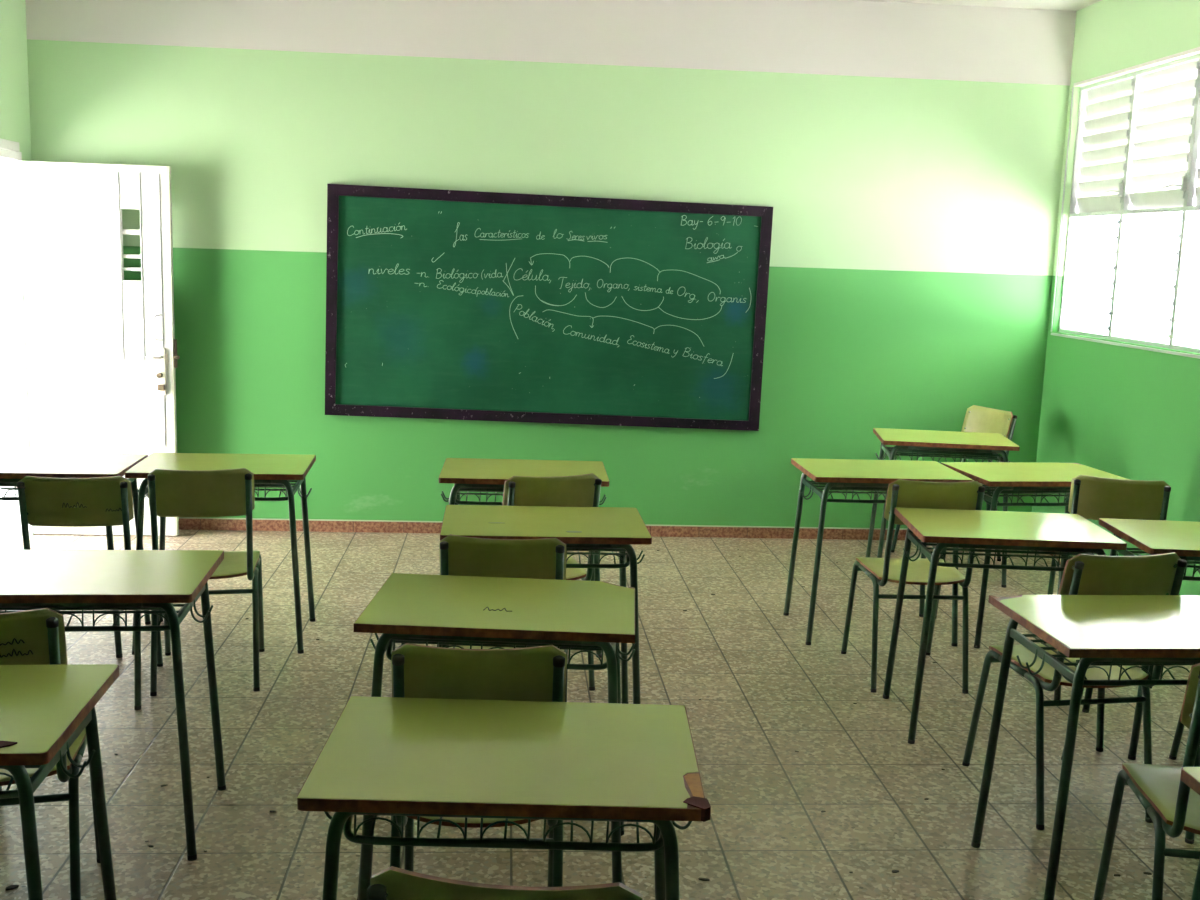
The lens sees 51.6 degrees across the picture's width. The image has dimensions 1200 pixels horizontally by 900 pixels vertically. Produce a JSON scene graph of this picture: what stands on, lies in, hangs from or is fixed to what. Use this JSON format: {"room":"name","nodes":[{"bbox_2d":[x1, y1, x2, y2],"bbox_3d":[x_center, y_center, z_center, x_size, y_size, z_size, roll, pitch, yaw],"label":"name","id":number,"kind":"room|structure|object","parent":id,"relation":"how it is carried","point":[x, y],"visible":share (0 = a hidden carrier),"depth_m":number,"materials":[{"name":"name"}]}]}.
{"room":"classroom","nodes":[
{"label":"classroom","id":0,"kind":"room"},
{"bbox_2d":[0,0,33,533],"bbox_3d":[-2.886,-0.286,1.916,0.160,3.156,10.283,1,9,-4],"label":"wall","id":1,"kind":"structure","parent":0,"point":[14,83],"depth_m":6.65,"materials":[{"name":"green paint"}]},
{"bbox_2d":[0,138,19,151],"bbox_3d":[-3.102,-1.558,6.227,0.022,0.050,0.910,1,9,-4],"label":"trim","id":2,"kind":"structure","parent":1,"relation":"attached to","point":[4,144],"depth_m":6.54,"materials":[{"name":"white paint"}]},
{"bbox_2d":[0,148,179,535],"bbox_3d":[-2.824,-0.491,6.480,0.998,2.122,0.955,1,9,-4],"label":"door","id":3,"kind":"structure","parent":1,"relation":"in","point":[100,346],"depth_m":6.87,"materials":[{"name":"white paint"}]},
{"bbox_2d":[25,0,1075,528],"bbox_3d":[-0.240,-1.060,7.289,6.230,3.156,0.160,1,9,-4],"label":"wall","id":4,"kind":"structure","parent":0,"point":[907,158],"depth_m":7.16,"materials":[{"name":"green paint"}]},
{"bbox_2d":[325,184,772,430],"bbox_3d":[-0.298,-0.812,7.223,2.573,1.356,0.042,1,9,-4],"label":"chalkboard","id":5,"kind":"object","parent":4,"relation":"attached to","point":[441,304],"visible":1,"depth_m":7.21,"materials":[{"name":"green"}]},
{"bbox_2d":[179,517,918,539],"bbox_3d":[-0.284,0.475,7.448,5.910,0.072,0.012,1,9,-4],"label":"baseboard","id":6,"kind":"structure","parent":4,"relation":"attached to","point":[185,523],"depth_m":7.38,"materials":[{"name":"tile"}]},
{"bbox_2d":[0,530,1199,899],"bbox_3d":[0.086,1.382,2.406,6.230,0.100,10.603,1,9,-4],"label":"floor","id":7,"kind":"structure","parent":0,"point":[767,695],"depth_m":4.32,"materials":[{"name":"tile"}]},
{"bbox_2d":[0,607,99,899],"bbox_3d":[-1.463,0.745,3.031,0.396,0.868,0.545,-1,9,-15],"label":"chair","id":8,"kind":"object","parent":7,"relation":"on","point":[35,636],"visible":0.53,"depth_m":2.81,"materials":[{"name":"green wood"}]},
{"bbox_2d":[0,664,118,899],"bbox_3d":[-1.391,0.880,2.514,0.710,0.765,0.491,1,9,-6],"label":"school desk","id":9,"kind":"object","parent":7,"relation":"on","point":[44,709],"visible":1,"depth_m":2.48,"materials":[{"name":"green wood"}]},
{"bbox_2d":[0,452,150,657],"bbox_3d":[-2.296,0.427,5.170,0.710,0.762,0.490,1,9,-6],"label":"school desk","id":10,"kind":"object","parent":7,"relation":"on","point":[14,466],"visible":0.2,"depth_m":5.06,"materials":[{"name":"green wood"}]},
{"bbox_2d":[17,476,162,709],"bbox_3d":[-1.882,0.479,4.603,0.396,0.868,0.545,0,9,-10],"label":"chair","id":11,"kind":"object","parent":7,"relation":"on","point":[43,501],"visible":0.45,"depth_m":4.33,"materials":[{"name":"green wood"}]},
{"bbox_2d":[0,550,225,860],"bbox_3d":[-1.470,0.715,3.543,0.710,0.762,0.490,1,9,-7],"label":"school desk","id":12,"kind":"object","parent":7,"relation":"on","point":[141,581],"visible":0.9,"depth_m":3.41,"materials":[{"name":"green wood"}]},
{"bbox_2d":[148,468,264,695],"bbox_3d":[-1.521,0.457,4.816,0.396,0.868,0.545,0,9,-13],"label":"chair","id":13,"kind":"object","parent":7,"relation":"on","point":[229,492],"visible":0.66,"depth_m":4.56,"materials":[{"name":"green wood"}]},
{"bbox_2d":[125,453,315,654],"bbox_3d":[-1.592,0.431,5.289,0.710,0.762,0.490,1,9,-7],"label":"school desk","id":14,"kind":"object","parent":7,"relation":"on","point":[275,471],"visible":0.7,"depth_m":5.16,"materials":[{"name":"green wood"}]},
{"bbox_2d":[390,643,566,886],"bbox_3d":[-0.283,0.801,2.922,0.396,0.868,0.545,1,9,-4],"label":"chair","id":15,"kind":"object","parent":7,"relation":"on","point":[538,673],"visible":0.3,"depth_m":2.63,"materials":[{"name":"green wood"}]},
{"bbox_2d":[354,573,634,899],"bbox_3d":[-0.268,0.780,3.376,0.710,0.763,0.490,2,9,1],"label":"school desk","id":16,"kind":"object","parent":7,"relation":"on","point":[452,611],"visible":0.83,"depth_m":3.20,"materials":[{"name":"green wood"}]},
{"bbox_2d":[439,534,567,701],"bbox_3d":[-0.297,0.641,3.914,0.396,0.868,0.545,2,9,0],"label":"chair","id":17,"kind":"object","parent":7,"relation":"on","point":[544,558],"visible":0.2,"depth_m":3.61,"materials":[{"name":"green wood"}]},
{"bbox_2d":[297,696,710,899],"bbox_3d":[-0.180,0.938,2.409,0.711,0.763,0.494,2,9,-1],"label":"school desk","id":18,"kind":"object","parent":7,"relation":"on","point":[389,756],"visible":1,"depth_m":2.25,"materials":[{"name":"green laminate"}]},
{"bbox_2d":[367,866,642,899],"bbox_3d":[-0.122,0.960,1.961,0.396,0.868,0.545,3,9,4],"label":"chair","id":19,"kind":"object","parent":7,"relation":"on","point":[391,883],"visible":1,"depth_m":1.64,"materials":[{"name":"green wood"}]},
{"bbox_2d":[439,458,608,657],"bbox_3d":[-0.336,0.458,5.381,0.710,0.762,0.490,1,9,-4],"label":"school desk","id":20,"kind":"object","parent":7,"relation":"on","point":[467,475],"visible":0.51,"depth_m":5.25,"materials":[{"name":"green laminate"}]},
{"bbox_2d":[440,505,651,703],"bbox_3d":[-0.206,0.621,4.383,0.710,0.762,0.490,1,9,-5],"label":"school desk","id":21,"kind":"object","parent":7,"relation":"on","point":[591,529],"visible":0.55,"depth_m":4.23,"materials":[{"name":"green laminate"}]},
{"bbox_2d":[502,473,601,690],"bbox_3d":[-0.264,0.482,4.915,0.396,0.868,0.545,-1,10,-19],"label":"chair","id":22,"kind":"object","parent":7,"relation":"on","point":[577,490],"visible":0.37,"depth_m":4.64,"materials":[{"name":"green wood"}]},
{"bbox_2d":[6,549,1151,889],"bbox_3d":[0.180,0.874,5.272,3.752,0.003,3.863,1,9,-4],"label":"litter","id":23,"kind":"object","parent":7,"relation":"on","point":[10,887],"visible":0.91,"depth_m":3.50,"materials":[{"name":"paper"}]},
{"bbox_2d":[783,458,972,646],"bbox_3d":[1.253,0.460,5.689,0.710,0.762,0.490,1,9,-4],"label":"school desk","id":24,"kind":"object","parent":7,"relation":"on","point":[850,475],"visible":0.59,"depth_m":5.53,"materials":[{"name":"green wood"}]},
{"bbox_2d":[841,479,984,693],"bbox_3d":[1.274,0.506,5.082,0.396,0.868,0.545,1,9,-3],"label":"chair","id":25,"kind":"object","parent":7,"relation":"on","point":[968,495],"visible":0.8,"depth_m":4.92,"materials":[{"name":"green wood"}]},
{"bbox_2d":[866,428,1019,587],"bbox_3d":[1.851,0.304,6.784,0.710,0.762,0.490,3,9,6],"label":"school desk","id":26,"kind":"object","parent":7,"relation":"on","point":[921,443],"visible":0.68,"depth_m":6.62,"materials":[{"name":"green wood"}]},
{"bbox_2d":[891,405,1016,560],"bbox_3d":[2.049,0.195,7.180,0.545,0.868,0.396,-2,10,-25],"label":"chair","id":27,"kind":"object","parent":7,"relation":"on","point":[979,419],"visible":0.3,"depth_m":7.25,"materials":[{"name":"green wood"}]},
{"bbox_2d":[883,507,1126,751],"bbox_3d":[1.460,0.646,4.570,0.710,0.762,0.490,2,9,1],"label":"school desk","id":28,"kind":"object","parent":7,"relation":"on","point":[1065,534],"visible":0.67,"depth_m":4.39,"materials":[{"name":"green laminate"}]},
{"bbox_2d":[935,462,1129,648],"bbox_3d":[1.985,0.474,5.750,0.710,0.762,0.490,0,9,-10],"label":"school desk","id":29,"kind":"object","parent":7,"relation":"on","point":[1011,478],"visible":0.48,"depth_m":5.57,"materials":[{"name":"green laminate"}]},
{"bbox_2d":[962,552,1186,829],"bbox_3d":[1.496,0.694,3.953,0.396,0.868,0.545,0,9,-11],"label":"chair","id":30,"kind":"object","parent":7,"relation":"on","point":[1083,574],"visible":0.57,"depth_m":3.77,"materials":[{"name":"green wood"}]},
{"bbox_2d":[971,595,1199,899],"bbox_3d":[1.472,0.833,3.402,0.710,0.762,0.490,1,9,-6],"label":"school desk","id":31,"kind":"object","parent":7,"relation":"on","point":[1100,630],"visible":0.98,"depth_m":3.27,"materials":[{"name":"green wood"}]},
{"bbox_2d":[1041,475,1170,688],"bbox_3d":[2.140,0.505,5.266,0.396,0.868,0.545,4,9,15],"label":"chair","id":32,"kind":"object","parent":7,"relation":"on","point":[1091,497],"visible":0.35,"depth_m":4.99,"materials":[{"name":"green wood"}]},
{"bbox_2d":[1082,518,1199,759],"bbox_3d":[2.211,0.683,4.491,0.710,0.762,0.490,2,9,1],"label":"school desk","id":33,"kind":"object","parent":7,"relation":"on","point":[1154,537],"visible":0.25,"depth_m":4.38,"materials":[{"name":"green wood"}]},
{"bbox_2d":[1093,663,1199,899],"bbox_3d":[1.487,0.852,2.961,0.396,0.868,0.545,3,9,7],"label":"chair","id":34,"kind":"object","parent":7,"relation":"on","point":[1172,806],"visible":0.93,"depth_m":2.88,"materials":[{"name":"green wood"}]},
{"bbox_2d":[1169,665,1192,759],"bbox_3d":[2.227,0.703,4.042,0.396,0.868,0.545,1,9,-4],"label":"chair","id":35,"kind":"object","parent":7,"relation":"on","point":[1180,727],"visible":0.44,"depth_m":4.32,"materials":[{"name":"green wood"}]},
{"bbox_2d":[1180,767,1199,899],"bbox_3d":[1.455,1.025,2.204,0.710,0.762,0.490,1,9,-4],"label":"school desk","id":36,"kind":"object","parent":7,"relation":"on","point":[1190,776],"visible":1,"depth_m":2.34,"materials":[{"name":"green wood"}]},
{"bbox_2d":[862,0,1101,10],"bbox_3d":[0.192,-1.841,1.890,6.230,0.120,10.603,1,9,-4],"label":"ceiling","id":37,"kind":"structure","parent":0,"point":[1067,5],"depth_m":7.05,"materials":[{"name":"white paint"}]},
{"bbox_2d":[1032,0,1199,594],"bbox_3d":[3.164,-0.163,2.382,0.160,3.156,10.283,1,9,-4],"label":"wall","id":38,"kind":"structure","parent":0,"point":[1125,412],"depth_m":6.63,"materials":[{"name":"green paint"}]},
{"bbox_2d":[1051,87,1073,331],"bbox_3d":[2.725,-1.408,7.314,0.006,1.417,0.010,1,9,-4],"label":"trim","id":39,"kind":"structure","parent":38,"relation":"attached to","point":[1072,87],"depth_m":7.31,"materials":[{"name":"white paint"}]},
{"bbox_2d":[1059,72,1134,339],"bbox_3d":[2.804,-1.354,6.993,0.149,1.417,0.635,1,9,-4],"label":"window","id":40,"kind":"structure","parent":38,"relation":"in","point":[1104,113],"depth_m":7.03,"materials":[{"name":"silver metal"}]},
{"bbox_2d":[1051,333,1199,358],"bbox_3d":[2.793,-0.492,6.165,0.012,0.014,2.540,1,9,-4],"label":"trim","id":41,"kind":"structure","parent":38,"relation":"attached to","point":[1054,334],"depth_m":6.47,"materials":[{"name":"beige paint"}]},
{"bbox_2d":[1074,47,1199,86],"bbox_3d":[2.841,-1.912,5.938,0.008,0.018,2.540,1,9,-4],"label":"trim","id":42,"kind":"structure","parent":38,"relation":"attached to","point":[1197,49],"depth_m":6.44,"materials":[{"name":"white paint"}]},
{"bbox_2d":[1109,54,1199,348],"bbox_3d":[2.850,-1.252,6.368,0.149,1.417,0.635,1,9,-4],"label":"window","id":43,"kind":"structure","parent":38,"relation":"in","point":[1164,95],"depth_m":6.39,"materials":[{"name":"silver metal"}]},
{"bbox_2d":[1170,68,1199,352],"bbox_3d":[2.896,-1.151,5.743,0.149,1.417,0.635,1,9,-4],"label":"window","id":44,"kind":"structure","parent":38,"relation":"in","point":[1192,204],"depth_m":6.05,"materials":[{"name":"silver metal"}]},
{"label":"outside","id":45,"kind":"structure","parent":0,"visible":0},
{"bbox_2d":[0,330,1199,536],"bbox_3d":[-0.423,1.028,5.215,60.000,0.100,60.000,1,9,-4],"label":"ground","id":46,"kind":"structure","parent":45,"point":[1185,342],"depth_m":33.16,"materials":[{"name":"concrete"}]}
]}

